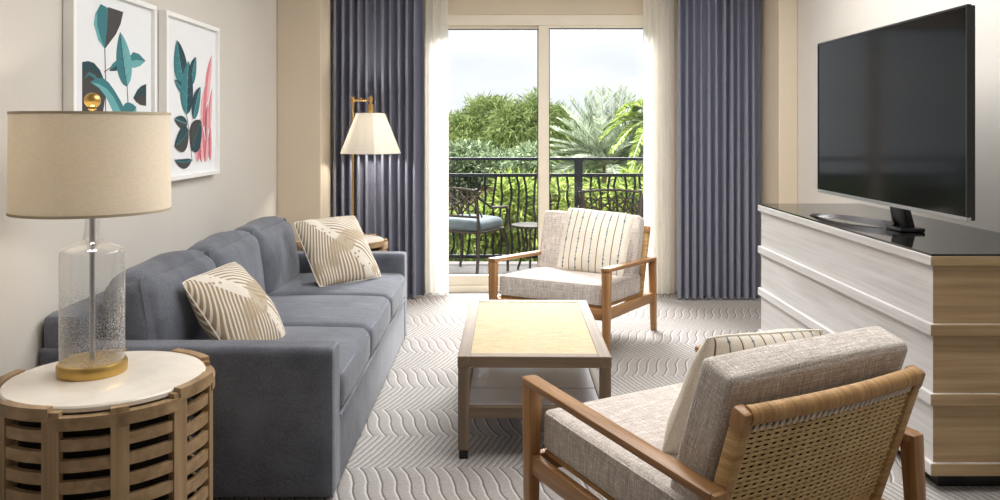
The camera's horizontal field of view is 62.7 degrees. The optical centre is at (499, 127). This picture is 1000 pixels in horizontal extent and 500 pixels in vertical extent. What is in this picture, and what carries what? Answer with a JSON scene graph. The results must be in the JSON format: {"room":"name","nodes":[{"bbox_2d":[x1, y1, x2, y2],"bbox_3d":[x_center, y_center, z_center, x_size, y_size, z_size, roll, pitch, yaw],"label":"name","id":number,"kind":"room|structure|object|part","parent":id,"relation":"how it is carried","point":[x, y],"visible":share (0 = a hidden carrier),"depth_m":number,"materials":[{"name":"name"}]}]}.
{"room":"hotel room","nodes":[
{"label":"hotel room","id":0,"kind":"room"},
{"bbox_2d":[0,0,276,376],"bbox_3d":[-1.725,-0.010,2.325,0.100,2.720,9.050,0,0,0],"label":"wall","id":1,"kind":"structure","parent":0,"point":[244,191],"depth_m":3.58,"materials":[{"name":"paint"}]},
{"bbox_2d":[63,0,156,111],"bbox_3d":[-1.652,-0.158,3.519,0.042,0.845,0.762,0,0,0],"label":"framed print","id":2,"kind":"object","parent":1,"relation":"attached to","point":[110,46],"visible":0.53,"depth_m":3.46,"materials":[{"name":"paper"}]},
{"bbox_2d":[158,10,219,180],"bbox_3d":[-1.652,-0.158,4.395,0.042,0.845,0.760,0,0,0],"label":"framed print","id":3,"kind":"object","parent":1,"relation":"attached to","point":[188,48],"visible":0.96,"depth_m":4.36,"materials":[{"name":"paper"}]},
{"bbox_2d":[277,0,332,238],"bbox_3d":[-1.508,-0.010,6.450,0.333,2.720,0.600,0,0,0],"label":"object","id":4,"kind":"structure","parent":1,"relation":"attached to","point":[304,27],"depth_m":6.15,"materials":[{"name":"beige paint"}]},
{"bbox_2d":[449,261,536,274],"bbox_3d":[0.300,1.430,7.635,5.800,0.120,1.570,0,0,0],"label":"floor","id":5,"kind":"structure","parent":0,"point":[468,267],"depth_m":8.05,"materials":[{"name":"tile"}]},
{"bbox_2d":[448,187,508,274],"bbox_3d":[-0.293,0.957,7.766,0.600,0.831,0.603,0,0,30],"label":"patio chair","id":6,"kind":"object","parent":5,"relation":"on","point":[478,233],"visible":0.59,"depth_m":7.51,"materials":[{"name":"metal"}]},
{"bbox_3d":[-0.527,0.775,7.892,0.056,0.353,0.554,0,0,30],"label":"armrest","id":7,"kind":"part","parent":6,"relation":"part of","materials":[{"name":"metal"}]},
{"bbox_3d":[-0.384,1.164,8.121,0.045,0.415,0.075,0,0,1],"label":"leg","id":8,"kind":"part","parent":6,"relation":"part of","materials":[{"name":"metal"}]},
{"bbox_3d":[-0.421,0.757,7.545,0.600,0.430,0.092,0,0,30],"label":"backrest","id":9,"kind":"part","parent":6,"relation":"part of","materials":[{"name":"metal"}]},
{"bbox_2d":[448,214,501,231],"bbox_3d":[-0.285,0.899,7.780,0.482,0.143,0.471,0,0,30],"label":"seat pad","id":10,"kind":"object","parent":6,"relation":"on","point":[487,222],"visible":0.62,"depth_m":7.59,"materials":[{"name":"grey fabric"}]},
{"bbox_3d":[-0.285,0.960,7.780,0.500,0.020,0.480,0,0,30],"label":"seat","id":11,"kind":"part","parent":6,"relation":"part of","materials":[{"name":"metal"}]},
{"bbox_3d":[-0.199,1.165,7.427,0.032,0.415,0.101,0,0,11],"label":"leg","id":12,"kind":"part","parent":6,"relation":"part of","materials":[{"name":"metal"}]},
{"bbox_3d":[-0.067,0.775,7.627,0.056,0.353,0.554,0,0,30],"label":"armrest","id":13,"kind":"part","parent":6,"relation":"part of","materials":[{"name":"metal"}]},
{"bbox_3d":[0.060,1.164,7.865,0.075,0.415,0.045,0,0,-31],"label":"leg","id":14,"kind":"part","parent":6,"relation":"part of","materials":[{"name":"metal"}]},
{"bbox_2d":[511,222,536,268],"bbox_3d":[0.300,1.149,7.860,0.390,0.450,0.390,0,0,0],"label":"patio table","id":15,"kind":"object","parent":5,"relation":"on","point":[522,225],"visible":0.55,"depth_m":7.77,"materials":[{"name":"metal"}]},
{"bbox_3d":[0.204,1.156,7.932,0.101,0.436,0.022,0,0,37],"label":"leg","id":16,"kind":"part","parent":15,"relation":"part of","materials":[{"name":"metal"}]},
{"bbox_3d":[0.285,1.156,7.741,0.022,0.436,0.101,0,0,7],"label":"leg","id":17,"kind":"part","parent":15,"relation":"part of","materials":[{"name":"metal"}]},
{"bbox_2d":[448,157,642,257],"bbox_3d":[0.300,0.833,8.260,5.800,1.075,0.070,0,0,0],"label":"balcony railing","id":18,"kind":"object","parent":5,"relation":"on","point":[578,174],"visible":0.27,"depth_m":8.25,"materials":[{"name":"metal"}]},
{"bbox_3d":[0.300,1.292,8.260,5.800,0.035,0.036,0,0,0],"label":"rail","id":19,"kind":"part","parent":18,"relation":"part of","materials":[{"name":"metal"}]},
{"bbox_3d":[0.300,0.310,8.260,5.800,0.030,0.060,0,0,0],"label":"rail","id":20,"kind":"part","parent":18,"relation":"part of","materials":[{"name":"metal"}]},
{"bbox_3d":[0.300,0.475,8.260,5.800,0.034,0.036,0,0,0],"label":"rail","id":21,"kind":"part","parent":18,"relation":"part of","materials":[{"name":"metal"}]},
{"bbox_3d":[0.790,0.845,8.260,0.080,1.050,0.070,0,0,0],"label":"post","id":22,"kind":"part","parent":18,"relation":"part of","materials":[{"name":"metal"}]},
{"bbox_2d":[578,189,642,216],"bbox_3d":[1.019,0.957,7.604,0.600,0.831,0.603,0,0,4],"label":"patio chair","id":23,"kind":"object","parent":5,"relation":"on","point":[583,201],"visible":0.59,"depth_m":7.33,"materials":[{"name":"metal"}]},
{"bbox_2d":[424,0,677,291],"bbox_3d":[0.280,-0.010,6.790,3.910,2.720,0.120,0,0,0],"label":"wall","id":24,"kind":"structure","parent":0,"point":[454,6],"depth_m":6.73,"materials":[{"name":"beige paint"}]},
{"bbox_2d":[448,14,642,291],"bbox_3d":[0.370,0.207,6.795,1.980,2.285,0.110,0,0,0],"label":"door","id":25,"kind":"structure","parent":24,"relation":"in","point":[542,23],"depth_m":6.75,"materials":[{"name":"paint"}]},
{"bbox_3d":[-0.089,0.230,6.815,0.962,2.150,0.040,0,0,0],"label":"sash","id":26,"kind":"part","parent":25,"relation":"part of","materials":[{"name":"glass"}]},
{"bbox_3d":[0.814,0.230,6.770,0.992,2.150,0.040,0,0,0],"label":"sash","id":27,"kind":"part","parent":25,"relation":"part of","materials":[{"name":"glass"}]},
{"bbox_2d":[213,292,999,499],"bbox_3d":[0.280,1.400,2.255,4.110,0.100,9.110,0,0,0],"label":"floor","id":28,"kind":"structure","parent":0,"point":[406,448],"depth_m":3.89,"materials":[{"name":"carpet"}]},
{"bbox_2d":[0,348,214,499],"bbox_3d":[-1.230,1.060,2.567,0.640,0.579,0.640,0,0,-32],"label":"side table","id":29,"kind":"object","parent":28,"relation":"on","point":[125,435],"visible":0.99,"depth_m":2.35,"materials":[{"name":"brown wood"}]},
{"bbox_2d":[6,93,171,381],"bbox_3d":[-1.295,0.331,2.605,0.469,0.887,0.469,0,0,0],"label":"table lamp","id":30,"kind":"object","parent":29,"relation":"on","point":[92,164],"visible":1,"depth_m":2.42,"materials":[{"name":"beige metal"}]},
{"bbox_3d":[-1.295,0.107,2.605,0.466,0.306,0.466,0,0,0],"label":"lamp shade","id":31,"kind":"part","parent":30,"relation":"part of","materials":[{"name":"fabric"}]},
{"bbox_3d":[-1.295,0.487,2.605,0.190,0.496,0.190,0,0,0],"label":"glass","id":32,"kind":"part","parent":30,"relation":"part of","materials":[{"name":"clear glass"}]},
{"bbox_3d":[-1.295,0.355,2.605,0.017,0.762,0.017,0,0,0],"label":"stem","id":33,"kind":"part","parent":30,"relation":"part of","materials":[{"name":"metal"}]},
{"bbox_2d":[40,216,406,497],"bbox_3d":[-1.125,0.935,4.122,1.087,0.813,2.343,0,0,0],"label":"sofa","id":34,"kind":"object","parent":28,"relation":"on","point":[291,411],"visible":0.68,"depth_m":3.08,"materials":[{"name":"fabric"}]},
{"bbox_3d":[-1.588,1.003,4.122,0.150,0.663,2.315,0,0,0],"label":"frame","id":35,"kind":"part","parent":34,"relation":"part of","materials":[{"name":"fabric"}]},
{"bbox_2d":[103,250,215,339],"bbox_3d":[-1.384,0.779,3.428,0.306,0.500,0.705,-9,0,1],"label":"cushion","id":36,"kind":"object","parent":34,"relation":"on","point":[158,306],"depth_m":3.14,"materials":[{"name":"fabric"}]},
{"bbox_3d":[-1.134,1.065,3.018,1.068,0.553,0.133,0,0,0],"label":"arm","id":37,"kind":"part","parent":34,"relation":"part of","materials":[{"name":"fabric"}]},
{"bbox_2d":[187,230,265,292],"bbox_3d":[-1.384,0.780,4.124,0.306,0.504,0.704,-9,0,-1],"label":"cushion","id":38,"kind":"object","parent":34,"relation":"on","point":[244,248],"depth_m":4.07,"materials":[{"name":"fabric"}]},
{"bbox_2d":[182,262,285,339],"bbox_3d":[-1.085,0.769,3.400,0.299,0.370,0.408,0,0,10],"label":"throw pillow","id":39,"kind":"object","parent":34,"relation":"on","point":[228,303],"visible":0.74,"depth_m":3.29,"materials":[{"name":"beige fabric"}]},
{"bbox_2d":[233,216,299,293],"bbox_3d":[-1.385,0.780,4.819,0.308,0.498,0.698,-9,0,1],"label":"cushion","id":40,"kind":"object","parent":34,"relation":"on","point":[280,257],"depth_m":4.66,"materials":[{"name":"fabric"}]},
{"bbox_2d":[209,326,369,406],"bbox_3d":[-0.994,0.993,3.427,0.825,0.217,0.695,0,0,0],"label":"seat cushion","id":41,"kind":"object","parent":34,"relation":"on","point":[354,341],"depth_m":3.48,"materials":[{"name":"fabric"}]},
{"bbox_2d":[269,295,390,354],"bbox_3d":[-0.994,0.994,4.122,0.825,0.218,0.694,0,0,0],"label":"seat cushion","id":42,"kind":"object","parent":34,"relation":"on","point":[372,313],"depth_m":4.03,"materials":[{"name":"fabric"}]},
{"bbox_2d":[267,273,405,319],"bbox_3d":[-0.994,0.994,4.817,0.825,0.218,0.694,0,0,0],"label":"seat cushion","id":43,"kind":"object","parent":34,"relation":"on","point":[391,286],"depth_m":4.63,"materials":[{"name":"fabric"}]},
{"bbox_2d":[294,216,380,286],"bbox_3d":[-0.957,0.718,4.840,0.427,0.362,0.313,0,0,-42],"label":"throw pillow","id":44,"kind":"object","parent":34,"relation":"on","point":[337,250],"visible":1,"depth_m":4.76,"materials":[{"name":"beige fabric"}]},
{"bbox_3d":[-1.134,1.065,5.228,1.068,0.553,0.133,0,0,0],"label":"arm","id":45,"kind":"part","parent":34,"relation":"part of","materials":[{"name":"fabric"}]},
{"bbox_2d":[295,233,387,250],"bbox_3d":[-1.100,1.060,5.700,0.640,0.579,0.640,0,0,-17],"label":"side table","id":46,"kind":"object","parent":28,"relation":"on","point":[376,243],"visible":0.08,"depth_m":5.62,"materials":[{"name":"brown wood"}]},
{"bbox_2d":[340,96,400,215],"bbox_3d":[-0.996,0.555,6.210,0.488,1.590,0.456,0,0,0],"label":"floor lamp","id":47,"kind":"object","parent":28,"relation":"on","point":[369,133],"visible":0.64,"depth_m":6.08,"materials":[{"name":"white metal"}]},
{"bbox_3d":[-1.050,-0.215,6.210,0.163,0.040,0.032,0,0,0],"label":"arm","id":48,"kind":"part","parent":47,"relation":"part of","materials":[{"name":"gold metal"}]},
{"bbox_2d":[367,96,373,112],"bbox_3d":[-0.980,-0.165,6.210,0.047,0.150,0.048,0,0,0],"label":"socket","id":49,"kind":"object","parent":47,"relation":"attached to","point":[370,107],"depth_m":6.19,"materials":[{"name":"gold metal"}]},
{"bbox_3d":[-0.980,0.040,6.210,0.456,0.304,0.456,0,0,0],"label":"lamp shade","id":50,"kind":"part","parent":47,"relation":"part of","materials":[{"name":"white fabric"}]},
{"bbox_2d":[457,300,611,458],"bbox_3d":[0.147,1.140,3.887,0.627,0.420,1.106,0,0,1],"label":"coffee table","id":51,"kind":"object","parent":28,"relation":"on","point":[560,342],"visible":0.82,"depth_m":3.60,"materials":[{"name":"brown wood"}]},
{"bbox_3d":[-0.149,1.144,3.362,0.044,0.340,0.044,0,0,1],"label":"leg","id":52,"kind":"part","parent":51,"relation":"part of","materials":[{"name":"brown wood"}]},
{"bbox_3d":[-0.141,0.953,3.890,0.052,0.046,1.106,0,0,1],"label":"rail","id":53,"kind":"part","parent":51,"relation":"part of","materials":[{"name":"brown wood"}]},
{"bbox_3d":[-0.144,1.161,3.891,0.036,0.046,1.014,0,0,1],"label":"shelf rail","id":54,"kind":"part","parent":51,"relation":"part of","materials":[{"name":"brown wood"}]},
{"bbox_3d":[0.141,1.161,3.356,0.535,0.046,0.036,0,0,1],"label":"shelf rail","id":55,"kind":"part","parent":51,"relation":"part of","materials":[{"name":"brown wood"}]},
{"bbox_3d":[0.153,0.953,4.414,0.523,0.046,0.052,0,0,1],"label":"rail","id":56,"kind":"part","parent":51,"relation":"part of","materials":[{"name":"brown wood"}]},
{"bbox_2d":[469,368,598,404],"bbox_3d":[0.147,1.151,3.887,0.551,0.017,1.030,0,0,1],"label":"shelf","id":57,"kind":"object","parent":51,"relation":"attached to","point":[487,386],"depth_m":3.67,"materials":[{"name":"grey paint"}]},
{"bbox_3d":[0.141,0.953,3.360,0.523,0.046,0.052,0,0,1],"label":"rail","id":58,"kind":"part","parent":51,"relation":"part of","materials":[{"name":"brown wood"}]},
{"bbox_3d":[0.439,1.161,3.883,0.036,0.046,1.014,0,0,1],"label":"shelf rail","id":59,"kind":"part","parent":51,"relation":"part of","materials":[{"name":"brown wood"}]},
{"bbox_3d":[0.434,0.953,3.884,0.052,0.046,1.106,0,0,1],"label":"rail","id":60,"kind":"part","parent":51,"relation":"part of","materials":[{"name":"brown wood"}]},
{"bbox_3d":[0.430,1.144,3.354,0.044,0.340,0.044,0,0,1],"label":"leg","id":61,"kind":"part","parent":51,"relation":"part of","materials":[{"name":"brown wood"}]},
{"bbox_2d":[488,210,656,352],"bbox_3d":[0.501,0.961,5.303,0.807,0.780,0.934,0,0,29],"label":"armchair","id":62,"kind":"object","parent":28,"relation":"on","point":[546,281],"visible":0.63,"depth_m":5.08,"materials":[{"name":"teak"},{"name":"cane"},{"name":"fabric"}]},
{"bbox_3d":[-0.041,1.091,5.099,0.050,0.518,0.050,0,0,29],"label":"leg","id":63,"kind":"part","parent":62,"relation":"part of","materials":[{"name":"brown wood"}]},
{"bbox_3d":[0.154,0.845,5.452,0.056,0.077,0.859,0,0,29],"label":"armrest","id":64,"kind":"part","parent":62,"relation":"part of","materials":[{"name":"brown wood"}]},
{"bbox_3d":[0.289,1.083,4.920,0.711,0.063,0.030,0,0,29],"label":"rail","id":65,"kind":"part","parent":62,"relation":"part of","materials":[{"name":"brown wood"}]},
{"bbox_2d":[500,266,639,305],"bbox_3d":[0.454,0.994,5.220,0.697,0.152,0.678,0,-3,29],"label":"seat cushion","id":66,"kind":"object","parent":62,"relation":"on","point":[540,282],"depth_m":5.00,"materials":[{"name":"beige fabric"}]},
{"bbox_2d":[538,210,644,273],"bbox_3d":[0.607,0.809,5.540,0.704,0.482,0.143,0,-19,29],"label":"cushion","id":67,"kind":"object","parent":62,"relation":"on","point":[554,220],"depth_m":5.58,"materials":[{"name":"beige fabric"}]},
{"bbox_2d":[557,208,632,275],"bbox_3d":[0.612,0.733,5.308,0.463,0.406,0.203,0,0,28],"label":"throw pillow","id":68,"kind":"object","parent":62,"relation":"on","point":[592,240],"visible":0.94,"depth_m":5.26,"materials":[{"name":"beige fabric"}]},
{"bbox_3d":[0.616,1.091,4.736,0.050,0.518,0.050,0,0,29],"label":"leg","id":69,"kind":"part","parent":62,"relation":"part of","materials":[{"name":"brown wood"}]},
{"bbox_3d":[0.811,0.845,5.088,0.056,0.077,0.858,0,0,29],"label":"armrest","id":70,"kind":"part","parent":62,"relation":"part of","materials":[{"name":"brown wood"}]},
{"bbox_3d":[0.820,1.102,5.103,0.028,0.102,0.803,0,0,29],"label":"rail","id":71,"kind":"part","parent":62,"relation":"part of","materials":[{"name":"brown wood"}]},
{"bbox_3d":[1.019,1.105,5.463,0.046,0.491,0.072,0,0,29],"label":"leg","id":72,"kind":"part","parent":62,"relation":"part of","materials":[{"name":"brown wood"}]},
{"bbox_2d":[521,326,925,499],"bbox_3d":[0.648,0.961,2.461,0.807,0.780,0.934,0,0,-30],"label":"armchair","id":73,"kind":"object","parent":28,"relation":"on","point":[823,417],"visible":0.97,"depth_m":2.17,"materials":[{"name":"fabric"},{"name":"teak wood"},{"name":"woven rattan cane"}]},
{"bbox_3d":[0.104,1.091,2.658,0.050,0.518,0.050,0,0,-30],"label":"leg","id":74,"kind":"part","parent":73,"relation":"part of","materials":[{"name":"brown wood"}]},
{"bbox_3d":[0.431,1.083,2.841,0.711,0.063,0.030,0,0,-30],"label":"rail","id":75,"kind":"part","parent":73,"relation":"part of","materials":[{"name":"brown wood"}]},
{"bbox_3d":[0.312,1.102,2.293,0.028,0.102,0.803,0,0,-30],"label":"rail","id":76,"kind":"part","parent":73,"relation":"part of","materials":[{"name":"brown wood"}]},
{"bbox_2d":[544,382,685,499],"bbox_3d":[0.601,0.994,2.545,0.697,0.152,0.678,0,3,-30],"label":"seat cushion","id":77,"kind":"object","parent":73,"relation":"on","point":[605,466],"depth_m":2.48,"materials":[{"name":"beige fabric"}]},
{"bbox_3d":[0.303,0.845,2.308,0.056,0.077,0.859,0,0,-30],"label":"armrest","id":78,"kind":"part","parent":73,"relation":"part of","materials":[{"name":"brown wood"}]},
{"bbox_3d":[0.516,1.105,1.936,0.046,0.491,0.072,0,0,-30],"label":"leg","id":79,"kind":"part","parent":73,"relation":"part of","materials":[{"name":"brown wood"}]},
{"bbox_2d":[662,329,823,453],"bbox_3d":[0.727,0.795,2.444,0.514,0.439,0.265,0,0,-43],"label":"throw pillow","id":80,"kind":"object","parent":73,"relation":"on","point":[729,343],"visible":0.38,"depth_m":2.31,"materials":[{"name":"beige fabric"}]},
{"bbox_2d":[670,326,907,499],"bbox_3d":[0.795,0.809,2.247,0.704,0.482,0.143,0,19,-30],"label":"cushion","id":81,"kind":"object","parent":73,"relation":"on","point":[776,371],"depth_m":2.09,"materials":[{"name":"beige fabric"}]},
{"bbox_3d":[0.956,0.845,2.680,0.056,0.077,0.859,0,0,-30],"label":"armrest","id":82,"kind":"part","parent":73,"relation":"part of","materials":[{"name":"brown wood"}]},
{"bbox_3d":[0.815,0.920,2.169,0.614,0.411,0.193,0,0,-30],"label":"cane panel","id":83,"kind":"part","parent":73,"relation":"part of","materials":[{"name":"wicker"}]},
{"bbox_3d":[0.863,0.679,2.084,0.641,0.047,0.066,0,0,-30],"label":"rail","id":84,"kind":"part","parent":73,"relation":"part of","materials":[{"name":"brown wood"}]},
{"bbox_3d":[1.168,1.105,2.308,0.046,0.491,0.072,0,0,-30],"label":"leg","id":85,"kind":"part","parent":73,"relation":"part of","materials":[{"name":"brown wood"}]},
{"bbox_2d":[758,203,999,485],"bbox_3d":[1.913,0.908,4.058,0.634,0.883,2.043,0,0,0],"label":"console","id":86,"kind":"object","parent":28,"relation":"on","point":[936,290],"visible":0.87,"depth_m":3.22,"materials":[{"name":"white wood"}]},
{"bbox_3d":[1.915,0.471,4.058,0.630,0.009,2.035,0,0,0],"label":"glass","id":87,"kind":"part","parent":86,"relation":"part of","materials":[{"name":"black glass"}]},
{"bbox_2d":[810,4,974,231],"bbox_3d":[1.793,0.004,3.748,0.219,0.925,1.428,0,0,-3],"label":"television","id":88,"kind":"object","parent":86,"relation":"on","point":[896,101],"visible":1,"depth_m":3.54,"materials":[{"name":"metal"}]},
{"bbox_3d":[1.845,0.458,3.732,0.110,0.018,0.145,0,0,0],"label":"foot plate","id":89,"kind":"part","parent":88,"relation":"part of","materials":[{"name":"black plastic"}]},
{"bbox_3d":[1.750,-0.056,3.745,0.020,0.800,1.424,0,0,0],"label":"panel","id":90,"kind":"part","parent":88,"relation":"part of","materials":[{"name":"black plastic"}]},
{"bbox_2d":[798,0,999,232],"bbox_3d":[2.285,-0.010,2.325,0.100,2.720,9.050,0,0,0],"label":"wall","id":91,"kind":"structure","parent":0,"point":[819,21],"depth_m":4.72,"materials":[{"name":"paint"}]},
{"bbox_2d":[760,0,797,286],"bbox_3d":[2.164,-0.010,6.450,0.142,2.720,0.600,0,0,0],"label":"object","id":92,"kind":"structure","parent":91,"relation":"attached to","point":[778,18],"depth_m":6.16,"materials":[{"name":"beige paint"}]},
{"bbox_3d":[0.280,-1.420,2.275,4.110,0.100,9.150,0,0,0],"label":"ceiling","id":93,"kind":"structure","parent":0,"visible":0},
{"bbox_2d":[333,0,423,297],"bbox_3d":[-0.959,-0.016,6.511,0.716,2.708,0.143,0,0,0],"label":"curtain","id":94,"kind":"object","parent":93,"relation":"hanging from","point":[378,45],"visible":0.68,"depth_m":6.54,"materials":[{"name":"grey fabric"}]},
{"bbox_2d":[425,0,448,293],"bbox_3d":[-0.509,-0.016,6.624,0.188,2.708,0.067,0,0,0],"label":"sheer curtain","id":95,"kind":"object","parent":93,"relation":"hanging from","point":[436,11],"visible":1,"depth_m":6.63,"materials":[{"name":"white fabric"}]},
{"bbox_2d":[643,0,673,294],"bbox_3d":[1.276,-0.016,6.606,0.249,2.708,0.062,0,0,0],"label":"sheer curtain","id":96,"kind":"object","parent":93,"relation":"hanging from","point":[658,15],"visible":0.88,"depth_m":6.62,"materials":[{"name":"white fabric"}]},
{"bbox_2d":[677,0,759,298],"bbox_3d":[1.726,-0.016,6.480,0.665,2.708,0.142,0,0,0],"label":"curtain","id":97,"kind":"object","parent":93,"relation":"hanging from","point":[718,138],"visible":0.99,"depth_m":6.50,"materials":[{"name":"grey fabric"}]},
{"label":"outside","id":98,"kind":"structure","parent":0,"visible":0},
{"bbox_3d":[0.000,5.450,49.300,80.000,0.200,81.400,0,0,0],"label":"ground","id":99,"kind":"structure","parent":98,"visible":0},
{"bbox_2d":[448,165,536,260],"bbox_3d":[-0.068,2.926,11.728,2.115,4.861,1.888,0,0,4],"label":"shrub","id":100,"kind":"object","parent":99,"relation":"on","point":[505,184],"visible":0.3,"depth_m":11.21,"materials":[{"name":"green plant"}]},
{"bbox_2d":[448,138,556,208],"bbox_3d":[-0.174,2.746,13.264,2.625,5.220,1.838,0,0,20],"label":"shrub","id":101,"kind":"object","parent":99,"relation":"on","point":[479,148],"visible":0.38,"depth_m":12.82,"materials":[{"name":"green plant"}]},
{"bbox_2d":[448,87,575,199],"bbox_3d":[-0.115,2.199,17.015,3.426,6.312,1.919,0,0,8],"label":"tree","id":102,"kind":"object","parent":99,"relation":"on","point":[505,123],"visible":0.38,"depth_m":16.68,"materials":[{"name":"green plant"}]},
{"bbox_2d":[449,109,628,192],"bbox_3d":[1.769,2.160,26.226,14.157,6.391,4.851,0,0,-7],"label":"tree","id":103,"kind":"object","parent":99,"relation":"on","point":[451,109],"visible":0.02,"depth_m":25.71,"materials":[{"name":"green plant"}]},
{"bbox_2d":[530,161,642,214],"bbox_3d":[1.776,2.885,12.631,2.953,4.942,2.497,0,0,0],"label":"shrub","id":104,"kind":"object","parent":99,"relation":"on","point":[620,184],"visible":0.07,"depth_m":11.97,"materials":[{"name":"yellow plant"}]},
{"bbox_2d":[550,82,642,190],"bbox_3d":[1.808,2.286,14.245,2.846,6.135,2.519,0,0,-25],"label":"palm","id":105,"kind":"object","parent":99,"relation":"on","point":[595,148],"visible":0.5,"depth_m":13.93,"materials":[{"name":"green plant"}]},
{"bbox_2d":[552,126,642,202],"bbox_3d":[2.416,2.429,18.086,2.754,5.856,3.700,0,0,42],"label":"tree","id":106,"kind":"object","parent":99,"relation":"on","point":[600,169],"visible":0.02,"depth_m":17.31,"materials":[{"name":"green plant"}]},
{"bbox_2d":[598,98,642,172],"bbox_3d":[2.572,2.420,13.092,2.088,5.866,1.905,0,0,-24],"label":"palm","id":107,"kind":"object","parent":99,"relation":"on","point":[637,105],"visible":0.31,"depth_m":12.99,"materials":[{"name":"green plant"}]}
]}

